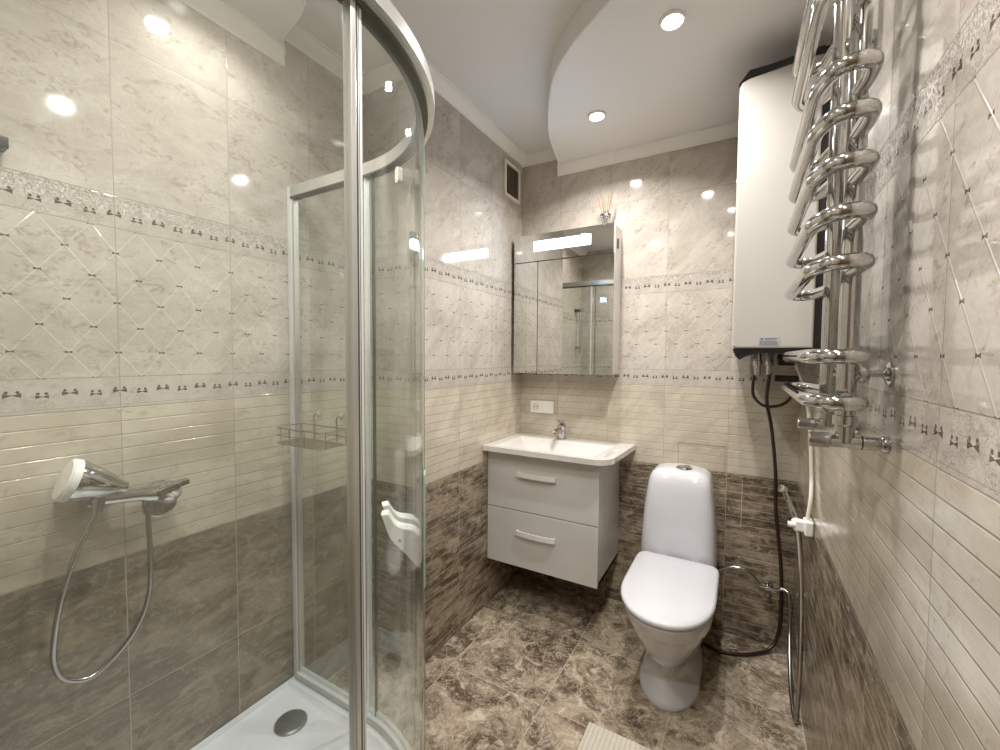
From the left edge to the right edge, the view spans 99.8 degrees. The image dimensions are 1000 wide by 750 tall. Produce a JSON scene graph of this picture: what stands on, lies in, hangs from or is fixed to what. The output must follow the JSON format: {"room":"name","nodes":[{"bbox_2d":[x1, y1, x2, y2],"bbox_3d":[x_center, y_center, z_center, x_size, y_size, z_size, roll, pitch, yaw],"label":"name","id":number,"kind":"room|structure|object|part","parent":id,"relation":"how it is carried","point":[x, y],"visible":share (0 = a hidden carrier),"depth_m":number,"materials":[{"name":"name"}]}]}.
{"room":"bathroom","nodes":[
{"label":"bathroom","id":0,"kind":"room"},
{"bbox_2d":[0,0,366,749],"bbox_3d":[-0.982,0.016,1.370,0.120,2.550,1.305,2,3,30],"label":"wall","id":1,"kind":"structure","parent":0,"point":[149,164],"depth_m":1.23,"materials":[{"name":"tile"}]},
{"bbox_2d":[0,135,8,152],"bbox_3d":[-1.117,-0.341,0.918,0.074,0.500,0.071,2,3,30],"label":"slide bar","id":2,"kind":"object","parent":1,"relation":"attached to","point":[4,141],"visible":1,"depth_m":0.93,"materials":[{"name":"silver plastic"}]},
{"bbox_2d":[81,478,189,516],"bbox_3d":[-0.986,0.343,1.148,0.112,0.122,0.203,2,3,30],"label":"shower mixer","id":3,"kind":"object","parent":1,"relation":"attached to","point":[158,498],"visible":0.8,"depth_m":1.16,"materials":[{"name":"silver metal"}]},
{"bbox_2d":[52,458,128,512],"bbox_3d":[-1.017,0.273,1.050,0.104,0.143,0.138,2,3,30],"label":"shower head","id":4,"kind":"object","parent":3,"relation":"on","point":[79,479],"visible":1,"depth_m":1.02,"materials":[{"name":"silver metal"}]},
{"bbox_2d":[49,512,153,683],"bbox_3d":[-1.025,0.564,1.093,0.065,0.451,0.201,2,3,30],"label":"shower hose","id":5,"kind":"object","parent":3,"relation":"hanging from","point":[59,675],"visible":1,"depth_m":1.05,"materials":[{"name":"silver metal"}]},
{"bbox_2d":[142,501,152,513],"bbox_3d":[-0.968,0.361,1.157,0.024,0.036,0.024,2,3,30],"label":"outlet","id":6,"kind":"object","parent":3,"relation":"attached to","point":[147,506],"depth_m":1.15,"materials":[{"name":"silver metal"}]},
{"bbox_3d":[-0.964,0.364,1.197,0.013,0.076,0.076,2,3,30],"label":"escutcheon plate","id":7,"kind":"part","parent":3,"relation":"part of","materials":[{"name":"silver metal"}]},
{"bbox_3d":[-0.920,0.314,1.183,0.034,0.031,0.072,2,3,30],"label":"lever","id":8,"kind":"part","parent":3,"relation":"part of","materials":[{"name":"silver metal"}]},
{"bbox_2d":[178,0,284,67],"bbox_3d":[-0.994,-1.126,1.117,0.050,0.050,0.933,2,3,30],"label":"trim","id":9,"kind":"structure","parent":1,"relation":"attached to","point":[218,12],"depth_m":1.37,"materials":[{"name":"white paint"}]},
{"bbox_2d":[281,0,306,54],"bbox_3d":[-0.526,-1.143,0.958,0.220,0.012,1.244,0,3,-15],"label":"trim","id":10,"kind":"structure","parent":1,"relation":"attached to","point":[299,15],"depth_m":1.39,"materials":[{"name":"paint"}]},
{"bbox_2d":[285,23,364,95],"bbox_3d":[-0.670,-1.246,1.675,0.050,0.050,0.380,2,3,30],"label":"trim","id":11,"kind":"structure","parent":1,"relation":"attached to","point":[298,37],"depth_m":1.61,"materials":[{"name":"white paint"}]},
{"bbox_2d":[223,0,302,39],"bbox_3d":[-0.636,-1.189,0.909,0.873,0.098,0.933,2,3,30],"label":"ceiling","id":12,"kind":"structure","parent":0,"point":[274,16],"depth_m":1.34,"materials":[{"name":"paint"}]},
{"bbox_2d":[364,79,415,670],"bbox_3d":[-0.501,-0.004,1.915,0.412,2.550,0.120,2,3,30],"label":"wall","id":13,"kind":"structure","parent":0,"point":[389,111],"depth_m":1.82,"materials":[{"name":"tile"}]},
{"bbox_2d":[363,60,403,94],"bbox_3d":[-0.483,-1.249,1.757,0.293,0.050,0.050,2,3,30],"label":"trim","id":14,"kind":"structure","parent":13,"relation":"attached to","point":[388,73],"depth_m":1.76,"materials":[{"name":"white paint"}]},
{"bbox_2d":[297,0,583,153],"bbox_3d":[-0.106,-1.288,0.991,1.945,0.100,3.180,2,3,30],"label":"ceiling","id":15,"kind":"structure","parent":0,"point":[499,54],"depth_m":1.62,"materials":[{"name":"paint"}]},
{"bbox_2d":[415,91,522,670],"bbox_3d":[-0.157,-0.015,2.219,0.120,2.550,0.989,2,3,30],"label":"wall","id":16,"kind":"structure","parent":0,"point":[473,389],"depth_m":2.06,"materials":[{"name":"tile"}]},
{"bbox_2d":[425,58,526,167],"bbox_3d":[-0.080,-1.262,2.114,0.050,0.050,0.970,2,3,30],"label":"trim","id":17,"kind":"structure","parent":16,"relation":"attached to","point":[442,85],"depth_m":2.03,"materials":[{"name":"white paint"}]},
{"bbox_2d":[504,158,520,204],"bbox_3d":[0.071,-1.110,2.427,0.010,0.198,0.187,2,3,30],"label":"air vent","id":18,"kind":"object","parent":16,"relation":"in","point":[512,175],"visible":1,"depth_m":2.42,"materials":[{"name":"white plastic"}]},
{"bbox_2d":[327,572,806,749],"bbox_3d":[-0.124,1.359,1.106,1.945,0.100,3.180,2,3,30],"label":"floor","id":19,"kind":"structure","parent":0,"point":[543,660],"depth_m":1.73,"materials":[{"name":"tile"}]},
{"bbox_2d":[190,676,393,749],"bbox_3d":[-0.627,1.251,1.015,0.913,0.118,0.955,2,3,30],"label":"shower tray","id":20,"kind":"object","parent":19,"relation":"on","point":[293,716],"visible":0.85,"depth_m":1.43,"materials":[{"name":"ceramic"}]},
{"bbox_2d":[287,0,434,749],"bbox_3d":[-0.404,0.263,1.020,0.485,1.856,1.332,0,3,-14],"label":"shower enclosure","id":21,"kind":"object","parent":20,"relation":"on","point":[381,18],"visible":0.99,"depth_m":1.00,"materials":[{"name":"glass"}]},
{"bbox_2d":[276,413,345,450],"bbox_3d":[-0.646,0.184,1.447,0.244,0.112,0.121,2,3,30],"label":"shower caddy","id":22,"kind":"object","parent":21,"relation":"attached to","point":[327,443],"visible":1,"depth_m":1.44,"materials":[{"name":"metal"}]},
{"bbox_3d":[-0.252,0.285,0.723,0.020,1.801,0.012,2,3,30],"label":"post","id":23,"kind":"part","parent":21,"relation":"part of","materials":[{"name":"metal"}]},
{"bbox_3d":[-0.414,1.173,1.056,0.461,0.034,1.306,0,3,-13],"label":"rail","id":24,"kind":"part","parent":21,"relation":"part of","materials":[{"name":"metal"}]},
{"bbox_3d":[-0.246,0.284,0.738,0.016,1.801,0.013,2,3,30],"label":"post","id":25,"kind":"part","parent":21,"relation":"part of","materials":[{"name":"metal"}]},
{"bbox_3d":[-0.393,-0.645,0.981,0.475,0.037,1.330,0,3,-13],"label":"rail","id":26,"kind":"part","parent":21,"relation":"part of","materials":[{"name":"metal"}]},
{"bbox_3d":[-0.440,0.254,1.405,0.010,1.801,0.016,2,3,30],"label":"post","id":27,"kind":"part","parent":21,"relation":"part of","materials":[{"name":"metal"}]},
{"bbox_3d":[-0.247,0.411,1.056,0.097,0.144,0.040,0,3,-10],"label":"handle","id":28,"kind":"part","parent":21,"relation":"part of","materials":[{"name":"white plastic"}]},
{"bbox_3d":[-0.265,0.408,1.125,0.097,0.144,0.040,0,3,-19],"label":"handle","id":29,"kind":"part","parent":21,"relation":"part of","materials":[{"name":"white plastic"}]},
{"bbox_3d":[-0.219,0.271,0.918,0.143,1.779,0.322,2,3,30],"label":"sliding door","id":30,"kind":"part","parent":21,"relation":"part of","materials":[{"name":"clear glass"}]},
{"bbox_3d":[-0.190,0.390,1.065,0.003,0.300,0.028,0,3,-10],"label":"handle plate","id":31,"kind":"part","parent":21,"relation":"part of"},
{"bbox_2d":[577,722,650,749],"bbox_3d":[0.401,1.302,1.207,0.475,0.012,0.542,2,3,30],"label":"bath mat","id":32,"kind":"object","parent":19,"relation":"on","point":[595,737],"visible":1,"depth_m":1.48,"materials":[{"name":"beige fabric"}]},
{"bbox_2d":[621,463,718,711],"bbox_3d":[0.741,0.866,1.809,0.353,0.836,0.814,2,3,30],"label":"toilet","id":33,"kind":"object","parent":19,"relation":"on","point":[669,590],"visible":1,"depth_m":1.74,"materials":[{"name":"white ceramic"}]},
{"bbox_3d":[0.678,0.876,1.693,0.338,0.018,0.530,2,3,30],"label":"seat","id":34,"kind":"part","parent":33,"relation":"part of","materials":[{"name":"white plastic"}]},
{"bbox_3d":[0.742,1.083,1.816,0.330,0.403,0.748,2,3,30],"label":"bowl","id":35,"kind":"part","parent":33,"relation":"part of","materials":[{"name":"white ceramic"}]},
{"bbox_3d":[0.677,0.851,1.690,0.346,0.028,0.545,2,3,30],"label":"lid","id":36,"kind":"part","parent":33,"relation":"part of","materials":[{"name":"white plastic"}]},
{"bbox_3d":[0.876,0.659,2.051,0.336,0.423,0.246,2,3,30],"label":"tank","id":37,"kind":"part","parent":33,"relation":"part of","materials":[{"name":"white ceramic"}]},
{"bbox_2d":[520,137,800,649],"bbox_3d":[0.773,-0.013,2.302,1.652,2.550,0.120,2,3,30],"label":"wall","id":38,"kind":"structure","parent":0,"point":[680,378],"depth_m":2.13,"materials":[{"name":"tile"}]},
{"bbox_2d":[524,148,556,166],"bbox_3d":[0.227,-1.275,2.468,0.230,0.050,0.050,2,3,30],"label":"trim","id":39,"kind":"structure","parent":38,"relation":"attached to","point":[546,155],"depth_m":2.46,"materials":[{"name":"white paint"}]},
{"bbox_2d":[530,400,553,413],"bbox_3d":[0.252,0.192,2.533,0.152,0.074,0.012,2,3,30],"label":"wall socket","id":40,"kind":"object","parent":38,"relation":"attached to","point":[536,406],"visible":1,"depth_m":2.53,"materials":[{"name":"white plastic"}]},
{"bbox_2d":[487,451,619,588],"bbox_3d":[0.288,0.702,2.295,0.612,0.600,0.420,2,3,30],"label":"vanity cabinet","id":41,"kind":"object","parent":38,"relation":"attached to","point":[556,519],"visible":0.81,"depth_m":2.12,"materials":[{"name":"white wood"}]},
{"bbox_3d":[0.178,0.515,2.124,0.215,0.024,0.027,2,3,30],"label":"handle","id":42,"kind":"part","parent":41,"relation":"part of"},
{"bbox_3d":[0.176,0.822,2.137,0.215,0.024,0.027,2,3,30],"label":"handle","id":43,"kind":"part","parent":41,"relation":"part of","materials":[{"name":"silver metal"}]},
{"bbox_3d":[0.201,0.861,2.151,0.612,0.295,0.018,2,3,30],"label":"drawer","id":44,"kind":"part","parent":41,"relation":"part of","materials":[{"name":"white wood"}]},
{"bbox_3d":[0.203,0.560,2.138,0.612,0.298,0.018,2,3,30],"label":"drawer","id":45,"kind":"part","parent":41,"relation":"part of","materials":[{"name":"white wood"}]},
{"bbox_2d":[482,432,635,465],"bbox_3d":[0.319,0.426,2.249,0.694,0.105,0.450,2,3,30],"label":"washbasin","id":46,"kind":"object","parent":41,"relation":"in","point":[537,446],"visible":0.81,"depth_m":2.26,"materials":[{"name":"ceramic"}]},
{"bbox_2d":[553,419,566,439],"bbox_3d":[0.337,0.306,2.374,0.054,0.124,0.124,2,3,30],"label":"faucet","id":47,"kind":"object","parent":46,"relation":"on","point":[561,430],"visible":1,"depth_m":2.38,"materials":[{"name":"silver metal"}]},
{"bbox_3d":[0.326,0.315,2.364,0.027,0.042,0.088,2,3,36],"label":"spout","id":48,"kind":"part","parent":47,"relation":"part of","materials":[{"name":"silver metal"}]},
{"bbox_2d":[514,222,621,374],"bbox_3d":[0.369,-0.397,2.360,0.581,0.779,0.151,2,3,30],"label":"upper cabinet","id":49,"kind":"object","parent":38,"relation":"attached to","point":[567,283],"visible":1,"depth_m":2.28,"materials":[{"name":"silver mirror"}]},
{"bbox_3d":[0.149,-0.324,2.415,0.148,0.626,0.014,2,3,30],"label":"mirror door","id":50,"kind":"part","parent":49,"relation":"part of","materials":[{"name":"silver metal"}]},
{"bbox_3d":[0.335,-0.709,2.292,0.573,0.149,0.016,2,3,30],"label":"mirror panel","id":51,"kind":"part","parent":49,"relation":"part of","materials":[{"name":"silver metal"}]},
{"bbox_3d":[0.400,-0.316,2.271,0.426,0.626,0.014,2,3,30],"label":"mirror door","id":52,"kind":"part","parent":49,"relation":"part of","materials":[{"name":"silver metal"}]},
{"bbox_2d":[598,192,612,223],"bbox_3d":[0.556,-0.868,2.218,0.062,0.182,0.068,0,3,-15],"label":"reed diffuser","id":53,"kind":"object","parent":49,"relation":"on","point":[604,215],"visible":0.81,"depth_m":2.21,"materials":[{"name":"clear glass"}]},
{"bbox_2d":[557,121,738,175],"bbox_3d":[0.836,-1.158,2.122,1.187,0.050,0.050,2,3,30],"label":"trim","id":54,"kind":"structure","parent":38,"relation":"attached to","point":[728,130],"depth_m":2.15,"materials":[{"name":"white paint"}]},
{"bbox_2d":[678,442,725,471],"bbox_3d":[1.009,0.409,2.114,0.214,0.126,0.002,2,3,30],"label":"trim","id":55,"kind":"structure","parent":38,"relation":"attached to","point":[678,442],"depth_m":2.12,"materials":[{"name":"beige tile"}]},
{"bbox_2d":[717,479,742,526],"bbox_3d":[1.041,0.603,2.103,0.290,0.260,0.002,2,3,30],"label":"trim","id":56,"kind":"structure","parent":38,"relation":"attached to","point":[742,479],"depth_m":2.03,"materials":[{"name":"beige"}]},
{"bbox_2d":[760,581,774,597],"bbox_3d":[1.246,1.001,1.962,0.063,0.055,0.068,2,3,30],"label":"angle valve","id":57,"kind":"object","parent":38,"relation":"attached to","point":[766,585],"visible":1,"depth_m":1.95,"materials":[{"name":"silver metal"}]},
{"bbox_2d":[717,565,760,585],"bbox_3d":[1.116,0.960,2.018,0.234,0.105,0.023,2,3,27],"label":"supply hose","id":58,"kind":"object","parent":57,"relation":"attached to","point":[721,568],"visible":0.66,"depth_m":1.99,"materials":[{"name":"silver metal"}]},
{"bbox_3d":[1.237,1.014,1.947,0.030,0.031,0.033,2,3,30],"label":"knob","id":59,"kind":"part","parent":57,"relation":"part of","materials":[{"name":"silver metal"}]},
{"bbox_2d":[549,0,804,162],"bbox_3d":[0.538,-1.211,1.599,1.187,0.098,1.250,2,3,30],"label":"ceiling","id":60,"kind":"structure","parent":0,"point":[651,83],"depth_m":1.58,"materials":[{"name":"paint"}]},
{"bbox_2d":[547,0,611,163],"bbox_3d":[0.384,-1.163,1.566,0.320,0.012,1.722,0,3,-13],"label":"trim","id":61,"kind":"structure","parent":60,"relation":"attached to","point":[607,2],"depth_m":1.54,"materials":[{"name":"paint"}]},
{"bbox_2d":[587,110,605,121],"bbox_3d":[0.438,-1.171,1.906,0.084,0.008,0.084,2,3,30],"label":"recessed light","id":62,"kind":"object","parent":60,"relation":"in","point":[596,115],"visible":1,"depth_m":1.90,"materials":[{"name":"paint"}]},
{"bbox_2d":[659,9,686,30],"bbox_3d":[0.559,-1.147,1.365,0.084,0.008,0.084,2,3,30],"label":"recessed light","id":63,"kind":"object","parent":60,"relation":"in","point":[672,20],"visible":1,"depth_m":1.36,"materials":[{"name":"paint"}]},
{"bbox_2d":[792,0,999,749],"bbox_3d":[0.646,0.063,0.543,0.120,2.550,3.060,2,3,30],"label":"wall","id":64,"kind":"structure","parent":0,"point":[901,644],"depth_m":0.63,"materials":[{"name":"tile"}]},
{"bbox_2d":[732,44,830,381],"bbox_3d":[1.083,-0.524,1.664,0.265,1.097,0.562,2,3,30],"label":"water heater","id":65,"kind":"object","parent":64,"relation":"attached to","point":[766,322],"visible":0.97,"depth_m":1.44,"materials":[{"name":"metal"}]},
{"bbox_2d":[703,375,782,655],"bbox_3d":[1.131,0.635,1.936,0.266,1.289,0.248,-2,3,-40],"label":"hose","id":66,"kind":"object","parent":65,"relation":"attached to","point":[768,380],"visible":0.96,"depth_m":1.93,"materials":[{"name":"black rubber"}]},
{"bbox_2d":[751,372,791,407],"bbox_3d":[1.108,0.051,1.705,0.175,0.168,0.032,0,2,0],"label":"hose","id":67,"kind":"object","parent":65,"relation":"attached to","point":[753,376],"visible":0.79,"depth_m":1.71,"materials":[{"name":"rubber"}]},
{"bbox_2d":[795,363,813,520],"bbox_3d":[1.116,0.231,1.534,0.044,0.564,0.171,1,3,15],"label":"cable","id":68,"kind":"object","parent":65,"relation":"hanging from","point":[811,476],"visible":0.78,"depth_m":1.49,"materials":[{"name":"white plastic"}]},
{"bbox_2d":[787,517,813,536],"bbox_3d":[1.064,0.534,1.493,0.073,0.052,0.060,2,3,30],"label":"holder","id":69,"kind":"object","parent":64,"relation":"attached to","point":[802,525],"visible":0.98,"depth_m":1.48,"materials":[{"name":"white plastic"}]},
{"bbox_2d":[778,485,797,517],"bbox_3d":[1.054,0.481,1.538,0.030,0.152,0.074,-1,3,-29],"label":"bidet sprayer","id":70,"kind":"object","parent":69,"relation":"hanging from","point":[783,489],"visible":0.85,"depth_m":1.54,"materials":[{"name":"silver metal"}]},
{"bbox_3d":[1.060,0.494,1.533,0.019,0.128,0.060,-1,3,-36],"label":"handle","id":71,"kind":"part","parent":70,"relation":"part of","materials":[{"name":"silver metal"}]},
{"bbox_2d":[775,531,803,723],"bbox_3d":[1.184,0.920,1.729,0.065,0.745,0.462,2,3,30],"label":"hose","id":72,"kind":"object","parent":69,"relation":"hanging from","point":[795,709],"visible":0.93,"depth_m":1.55,"materials":[{"name":"silver metal"}]},
{"bbox_2d":[818,0,833,46],"bbox_3d":[1.031,-1.122,1.320,0.050,0.050,1.250,2,3,30],"label":"trim","id":73,"kind":"structure","parent":64,"relation":"attached to","point":[826,37],"depth_m":1.35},
{"bbox_2d":[781,0,894,452],"bbox_3d":[0.695,-0.355,0.868,0.147,0.982,0.462,2,3,30],"label":"towel rail","id":74,"kind":"object","parent":64,"relation":"attached to","point":[848,70],"visible":1,"depth_m":0.77,"materials":[{"name":"silver metal"}]},
{"bbox_3d":[0.763,-0.363,0.961,0.031,0.935,0.031,2,3,30],"label":"post","id":75,"kind":"part","parent":74,"relation":"part of","materials":[{"name":"silver metal"}]},
{"bbox_3d":[0.647,-0.355,0.768,0.031,0.935,0.031,2,3,30],"label":"post","id":76,"kind":"part","parent":74,"relation":"part of","materials":[{"name":"silver metal"}]}
]}

